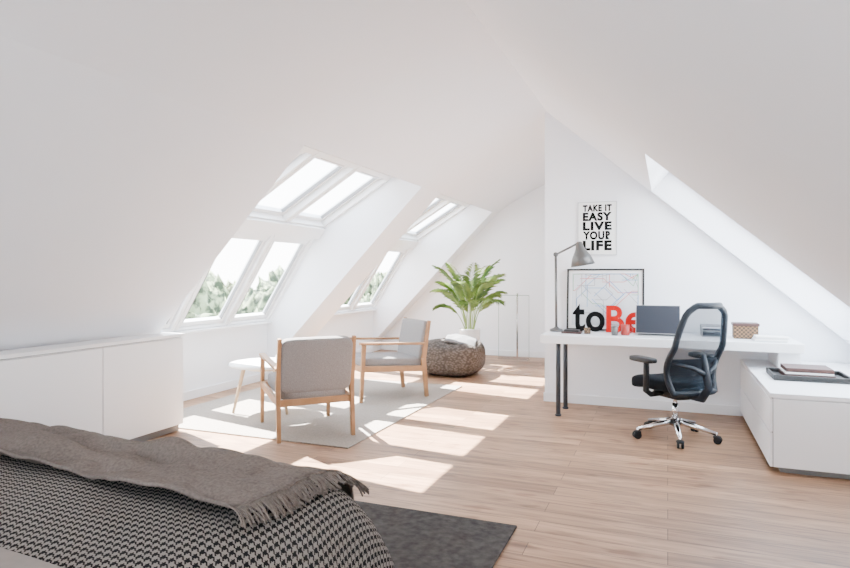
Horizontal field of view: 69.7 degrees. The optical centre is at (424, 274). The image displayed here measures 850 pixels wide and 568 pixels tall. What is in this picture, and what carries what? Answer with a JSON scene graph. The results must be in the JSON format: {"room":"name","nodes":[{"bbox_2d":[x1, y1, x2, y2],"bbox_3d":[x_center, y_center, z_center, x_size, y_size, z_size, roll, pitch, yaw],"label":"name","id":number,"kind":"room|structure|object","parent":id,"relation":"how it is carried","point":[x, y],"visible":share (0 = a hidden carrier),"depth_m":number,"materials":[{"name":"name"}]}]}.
{"room":"attic bedroom","nodes":[
{"label":"attic bedroom","id":0,"kind":"room"},
{"bbox_2d":[182,176,490,391],"bbox_3d":[-0.946,0.070,7.523,2.180,2.460,5.320,0,0,22],"label":"wall","id":1,"kind":"structure","parent":0,"point":[207,355],"depth_m":7.38,"materials":[{"name":"white paint"}]},
{"bbox_2d":[159,280,199,332],"bbox_3d":[-2.414,0.031,5.671,0.770,1.117,0.785,0,0,22],"label":"window","id":2,"kind":"structure","parent":1,"relation":"in","point":[171,324],"depth_m":6.06,"materials":[{"name":"grey"}]},
{"bbox_2d":[170,321,271,333],"bbox_3d":[-2.386,0.588,6.514,0.090,0.025,2.378,0,0,22],"label":"trim","id":3,"kind":"structure","parent":1,"relation":"attached to","point":[265,322],"depth_m":6.76,"materials":[{"name":"white paint"}]},
{"bbox_2d":[174,231,273,331],"bbox_3d":[-2.120,0.031,6.408,0.770,1.117,0.785,0,0,22],"label":"window","id":4,"kind":"structure","parent":1,"relation":"in","point":[264,240],"depth_m":6.63,"materials":[{"name":"grey"}]},
{"bbox_2d":[183,372,267,400],"bbox_3d":[-2.402,1.255,6.520,0.015,0.090,2.378,0,0,22],"label":"baseboard","id":5,"kind":"structure","parent":1,"relation":"attached to","point":[195,393],"depth_m":6.79,"materials":[{"name":"white"}]},
{"bbox_2d":[227,235,313,325],"bbox_3d":[-1.827,0.031,7.145,0.770,1.117,0.785,0,0,22],"label":"window","id":6,"kind":"structure","parent":1,"relation":"in","point":[304,243],"depth_m":7.36,"materials":[{"name":"grey"}]},
{"bbox_2d":[269,145,318,189],"bbox_3d":[-1.564,-0.897,5.333,1.000,0.678,0.785,0,0,22],"label":"window","id":7,"kind":"structure","parent":1,"relation":"in","point":[306,152],"depth_m":5.54,"materials":[{"name":"grey"}]},
{"bbox_2d":[248,150,359,221],"bbox_3d":[-1.271,-0.897,6.070,1.000,0.678,0.785,0,0,22],"label":"window","id":8,"kind":"structure","parent":1,"relation":"in","point":[343,168],"depth_m":6.30,"materials":[{"name":"grey"}]},
{"bbox_2d":[238,217,417,248],"bbox_3d":[-1.192,-0.540,7.621,0.223,0.220,5.320,0,0,22],"label":"trim","id":9,"kind":"structure","parent":1,"relation":"attached to","point":[253,225],"depth_m":6.65,"materials":[{"name":"white paint"}]},
{"bbox_2d":[286,165,392,227],"bbox_3d":[-0.978,-0.897,6.807,1.000,0.678,0.785,0,0,22],"label":"window","id":10,"kind":"structure","parent":1,"relation":"in","point":[377,179],"depth_m":7.04,"materials":[{"name":"grey"}]},
{"bbox_2d":[333,309,376,315],"bbox_3d":[-1.293,0.588,9.259,0.090,0.025,2.348,0,0,22],"label":"trim","id":11,"kind":"structure","parent":1,"relation":"attached to","point":[369,309],"depth_m":9.61,"materials":[{"name":"white paint"}]},
{"bbox_2d":[336,261,380,312],"bbox_3d":[-1.028,0.031,9.154,0.770,1.117,0.775,0,0,22],"label":"window","id":12,"kind":"structure","parent":1,"relation":"in","point":[349,307],"depth_m":9.48,"materials":[{"name":"grey"}]},
{"bbox_2d":[356,346,373,351],"bbox_3d":[-1.309,1.255,9.266,0.015,0.090,2.348,0,0,22],"label":"baseboard","id":13,"kind":"structure","parent":1,"relation":"attached to","point":[369,349],"depth_m":10.20,"materials":[{"name":"white"}]},
{"bbox_2d":[353,247,408,310],"bbox_3d":[-0.738,0.031,9.882,0.770,1.117,0.775,0,0,22],"label":"window","id":14,"kind":"structure","parent":1,"relation":"in","point":[402,253],"depth_m":10.12,"materials":[{"name":"grey"}]},
{"bbox_2d":[406,194,453,231],"bbox_3d":[-0.178,-0.897,8.816,1.000,0.678,0.775,0,0,22],"label":"window","id":15,"kind":"structure","parent":1,"relation":"in","point":[442,200],"depth_m":9.03,"materials":[{"name":"grey"}]},
{"bbox_2d":[401,199,469,240],"bbox_3d":[0.111,-0.897,9.543,1.000,0.678,0.775,0,0,22],"label":"window","id":16,"kind":"structure","parent":1,"relation":"in","point":[458,206],"depth_m":9.80,"materials":[{"name":"grey"}]},
{"bbox_2d":[0,0,849,373],"bbox_3d":[0.225,-0.190,4.216,6.600,2.980,11.200,0,0,22],"label":"ceiling","id":17,"kind":"structure","parent":0,"point":[138,138],"depth_m":3.49,"materials":[{"name":"white paint"}]},
{"bbox_2d":[381,185,544,351],"bbox_3d":[0.852,-0.190,9.993,3.493,2.980,0.001,0,0,22],"label":"wall","id":18,"kind":"structure","parent":0,"point":[515,235],"depth_m":9.80,"materials":[{"name":"white paint"}]},
{"bbox_2d":[383,345,544,357],"bbox_3d":[0.852,1.255,9.985,3.400,0.090,0.016,0,0,22],"label":"baseboard","id":19,"kind":"structure","parent":18,"relation":"attached to","point":[385,347],"depth_m":9.78,"materials":[{"name":"white"}]},
{"bbox_2d":[147,350,849,567],"bbox_3d":[0.243,1.360,4.262,6.800,0.120,11.300,0,0,22],"label":"floor","id":20,"kind":"structure","parent":0,"point":[579,490],"depth_m":3.86,"materials":[{"name":"brown wood"}]},
{"bbox_2d":[0,332,184,440],"bbox_3d":[-2.973,0.892,2.948,0.235,0.815,4.680,0,0,22],"label":"base cabinet","id":21,"kind":"object","parent":20,"relation":"on","point":[128,387],"visible":0.88,"depth_m":4.36,"materials":[{"name":"white paint"}]},
{"bbox_2d":[179,378,461,448],"bbox_3d":[-1.061,1.294,6.218,2.130,0.012,2.730,0,0,22],"label":"rug","id":22,"kind":"object","parent":20,"relation":"on","point":[385,403],"visible":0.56,"depth_m":5.63,"materials":[{"name":"white carpet"}]},
{"bbox_2d":[229,357,287,414],"bbox_3d":[-1.507,1.054,5.787,0.680,0.461,0.680,0,0,22],"label":"round coffee table","id":23,"kind":"object","parent":22,"relation":"on","point":[252,364],"visible":0.46,"depth_m":5.67,"materials":[{"name":"white wood"}]},
{"bbox_2d":[259,335,355,443],"bbox_3d":[-0.993,0.884,5.096,0.640,0.804,0.812,0,0,-25],"label":"lounge armchair","id":24,"kind":"object","parent":22,"relation":"on","point":[309,370],"visible":1,"depth_m":4.77,"materials":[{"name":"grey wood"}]},
{"bbox_2d":[349,317,430,402],"bbox_3d":[-0.430,0.884,6.568,0.812,0.804,0.640,0,0,-27],"label":"lounge armchair","id":25,"kind":"object","parent":22,"relation":"on","point":[412,344],"visible":0.91,"depth_m":6.44,"materials":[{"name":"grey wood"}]},
{"bbox_2d":[354,500,516,567],"bbox_3d":[-1.593,1.293,1.974,2.980,0.014,3.690,0,0,22],"label":"bedroom rug","id":26,"kind":"object","parent":20,"relation":"on","point":[412,538],"visible":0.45,"depth_m":3.00,"materials":[{"name":"fabric"}]},
{"bbox_2d":[0,418,394,567],"bbox_3d":[-1.665,0.978,1.685,2.621,0.614,2.860,0,0,22],"label":"bed","id":27,"kind":"object","parent":26,"relation":"on","point":[70,497],"visible":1,"depth_m":2.05,"materials":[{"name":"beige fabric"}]},
{"bbox_2d":[0,548,61,567],"bbox_3d":[-1.842,0.755,1.239,2.000,0.079,1.280,0,0,22],"label":"duvet","id":28,"kind":"object","parent":27,"relation":"on","point":[8,559],"depth_m":1.55,"materials":[{"name":"beige fabric"}]},
{"bbox_2d":[0,418,353,507],"bbox_3d":[-1.410,0.845,2.639,2.131,0.347,0.755,0,0,22],"label":"fringed throw","id":29,"kind":"object","parent":27,"relation":"on","point":[171,471],"depth_m":2.30,"materials":[{"name":"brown fabric"}]},
{"bbox_2d":[420,338,485,376],"bbox_3d":[0.342,1.068,8.053,0.858,0.465,0.805,0,0,22],"label":"pouf","id":30,"kind":"object","parent":20,"relation":"on","point":[442,358],"visible":0.69,"depth_m":7.69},
{"bbox_2d":[444,334,476,346],"bbox_3d":[0.487,0.911,7.985,0.399,0.257,0.539,0,0,10],"label":"open book","id":31,"kind":"object","parent":30,"relation":"on","point":[452,338],"visible":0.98,"depth_m":7.82,"materials":[{"name":"white paper"}]},
{"bbox_2d":[430,259,507,340],"bbox_3d":[0.670,0.533,8.894,1.129,1.534,1.154,0,0,22],"label":"potted palm","id":32,"kind":"object","parent":20,"relation":"on","point":[474,289],"visible":0.97,"depth_m":8.76,"materials":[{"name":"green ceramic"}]},
{"bbox_2d":[498,293,529,360],"bbox_3d":[1.354,0.790,9.312,0.490,1.020,0.025,0,0,22],"label":"glass balustrade","id":33,"kind":"object","parent":20,"relation":"on","point":[516,295],"visible":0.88,"depth_m":9.28,"materials":[{"name":"silver metal"}]},
{"bbox_2d":[540,329,804,415],"bbox_3d":[2.161,0.925,5.538,2.100,0.750,0.690,0,0,22],"label":"desk","id":34,"kind":"object","parent":20,"relation":"on","point":[790,352],"visible":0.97,"depth_m":5.35,"materials":[{"name":"white paint"}]},
{"bbox_2d":[561,329,581,333],"bbox_3d":[1.386,0.532,5.755,0.180,0.034,0.120,0,0,22],"label":"notebooks","id":35,"kind":"object","parent":34,"relation":"on","point":[567,331],"visible":1,"depth_m":5.71,"materials":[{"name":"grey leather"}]},
{"bbox_2d":[550,241,594,331],"bbox_3d":[1.414,0.113,5.873,0.435,0.870,0.230,0,0,22],"label":"desk lamp","id":36,"kind":"object","parent":34,"relation":"on","point":[581,257],"depth_m":5.82,"materials":[{"name":"white metal"}]},
{"bbox_2d":[584,328,589,333],"bbox_3d":[1.516,0.521,5.704,0.060,0.056,0.060,0,0,22],"label":"jar","id":37,"kind":"object","parent":34,"relation":"on","point":[586,330],"visible":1,"depth_m":5.68,"materials":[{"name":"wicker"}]},
{"bbox_2d":[573,304,635,332],"bbox_3d":[1.762,0.416,5.867,0.665,0.265,0.035,0,0,22],"label":"decorative piece","id":38,"kind":"object","parent":34,"relation":"on","point":[577,312],"visible":0.81,"depth_m":5.86,"materials":[{"name":"black"}]},
{"bbox_2d":[566,269,643,330],"bbox_3d":[1.773,0.243,6.016,0.735,0.612,0.077,0,0,22],"label":"framed print","id":39,"kind":"object","parent":34,"relation":"on","point":[593,289],"visible":0.88,"depth_m":6.03,"materials":[{"name":"white paper"}]},
{"bbox_2d":[611,326,617,335],"bbox_3d":[1.726,0.509,5.555,0.064,0.080,0.064,0,0,22],"label":"drinking glass","id":40,"kind":"object","parent":34,"relation":"on","point":[614,329],"visible":1,"depth_m":5.53,"materials":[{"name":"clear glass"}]},
{"bbox_2d":[621,324,632,335],"bbox_3d":[1.834,0.501,5.561,0.080,0.095,0.098,0,0,-35],"label":"coffee mug","id":41,"kind":"object","parent":34,"relation":"on","point":[625,328],"visible":1,"depth_m":5.54,"materials":[{"name":"red ceramic"}]},
{"bbox_2d":[634,305,679,338],"bbox_3d":[2.079,0.413,5.454,0.380,0.270,0.312,0,0,22],"label":"laptop","id":42,"kind":"object","parent":34,"relation":"on","point":[652,321],"visible":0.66,"depth_m":5.56,"materials":[{"name":"silver metal"}]},
{"bbox_2d":[731,322,759,338],"bbox_3d":[2.783,0.482,5.302,0.206,0.134,0.166,0,0,22],"label":"wicker box","id":43,"kind":"object","parent":34,"relation":"on","point":[740,330],"visible":0.88,"depth_m":5.24,"materials":[{"name":"brown wicker"}]},
{"bbox_2d":[751,335,788,342],"bbox_3d":[2.856,0.527,5.052,0.252,0.043,0.180,0,0,22],"label":"paper stack","id":44,"kind":"object","parent":34,"relation":"on","point":[756,338],"visible":1,"depth_m":4.99,"materials":[{"name":"white paper"}]},
{"bbox_2d":[629,302,727,448],"bbox_3d":[2.007,0.752,4.837,0.690,1.096,0.744,0,0,-20],"label":"office chair","id":45,"kind":"object","parent":20,"relation":"on","point":[700,338],"visible":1,"depth_m":4.62,"materials":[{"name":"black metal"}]},
{"bbox_2d":[740,359,849,478],"bbox_3d":[3.041,1.035,4.612,1.000,0.530,1.760,0,0,22],"label":"base cabinet","id":46,"kind":"object","parent":20,"relation":"on","point":[803,428],"visible":0.99,"depth_m":3.94,"materials":[{"name":"white paint"}]},
{"bbox_2d":[766,367,849,383],"bbox_3d":[2.853,0.749,4.547,0.500,0.038,0.400,0,0,22],"label":"serving tray","id":47,"kind":"object","parent":46,"relation":"on","point":[841,378],"visible":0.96,"depth_m":4.40,"materials":[{"name":"black metal"}]},
{"bbox_2d":[779,363,835,377],"bbox_3d":[2.844,0.720,4.551,0.320,0.074,0.280,0,0,22],"label":"books","id":48,"kind":"object","parent":47,"relation":"on","point":[807,370],"visible":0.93,"depth_m":4.46,"materials":[{"name":"white paper"}]},
{"bbox_2d":[545,112,849,415],"bbox_3d":[3.299,-0.190,7.249,3.130,2.980,3.290,0,0,22],"label":"wall","id":49,"kind":"structure","parent":0,"point":[683,267],"depth_m":5.95,"materials":[{"name":"white paint"}]},
{"bbox_2d":[578,201,616,254],"bbox_3d":[1.721,-0.465,6.096,0.380,0.534,0.017,0,0,22],"label":"poster","id":50,"kind":"object","parent":49,"relation":"attached to","point":[597,221],"visible":1,"depth_m":6.09,"materials":[{"name":"white paper"}]},
{"bbox_2d":[544,392,740,415],"bbox_3d":[2.070,1.255,5.959,1.820,0.090,0.016,0,0,22],"label":"baseboard","id":51,"kind":"structure","parent":49,"relation":"attached to","point":[551,397],"depth_m":5.92,"materials":[{"name":"white"}]},
{"label":"ground","id":52,"kind":"structure","parent":0,"visible":0},
{"bbox_2d":[185,265,387,318],"bbox_3d":[-8.042,3.616,23.996,12.750,8.310,33.700,0,0,18],"label":"trees","id":53,"kind":"object","parent":52,"relation":"on","point":[213,294],"visible":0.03,"depth_m":22.04,"materials":[{"name":"green plant"}]}
]}

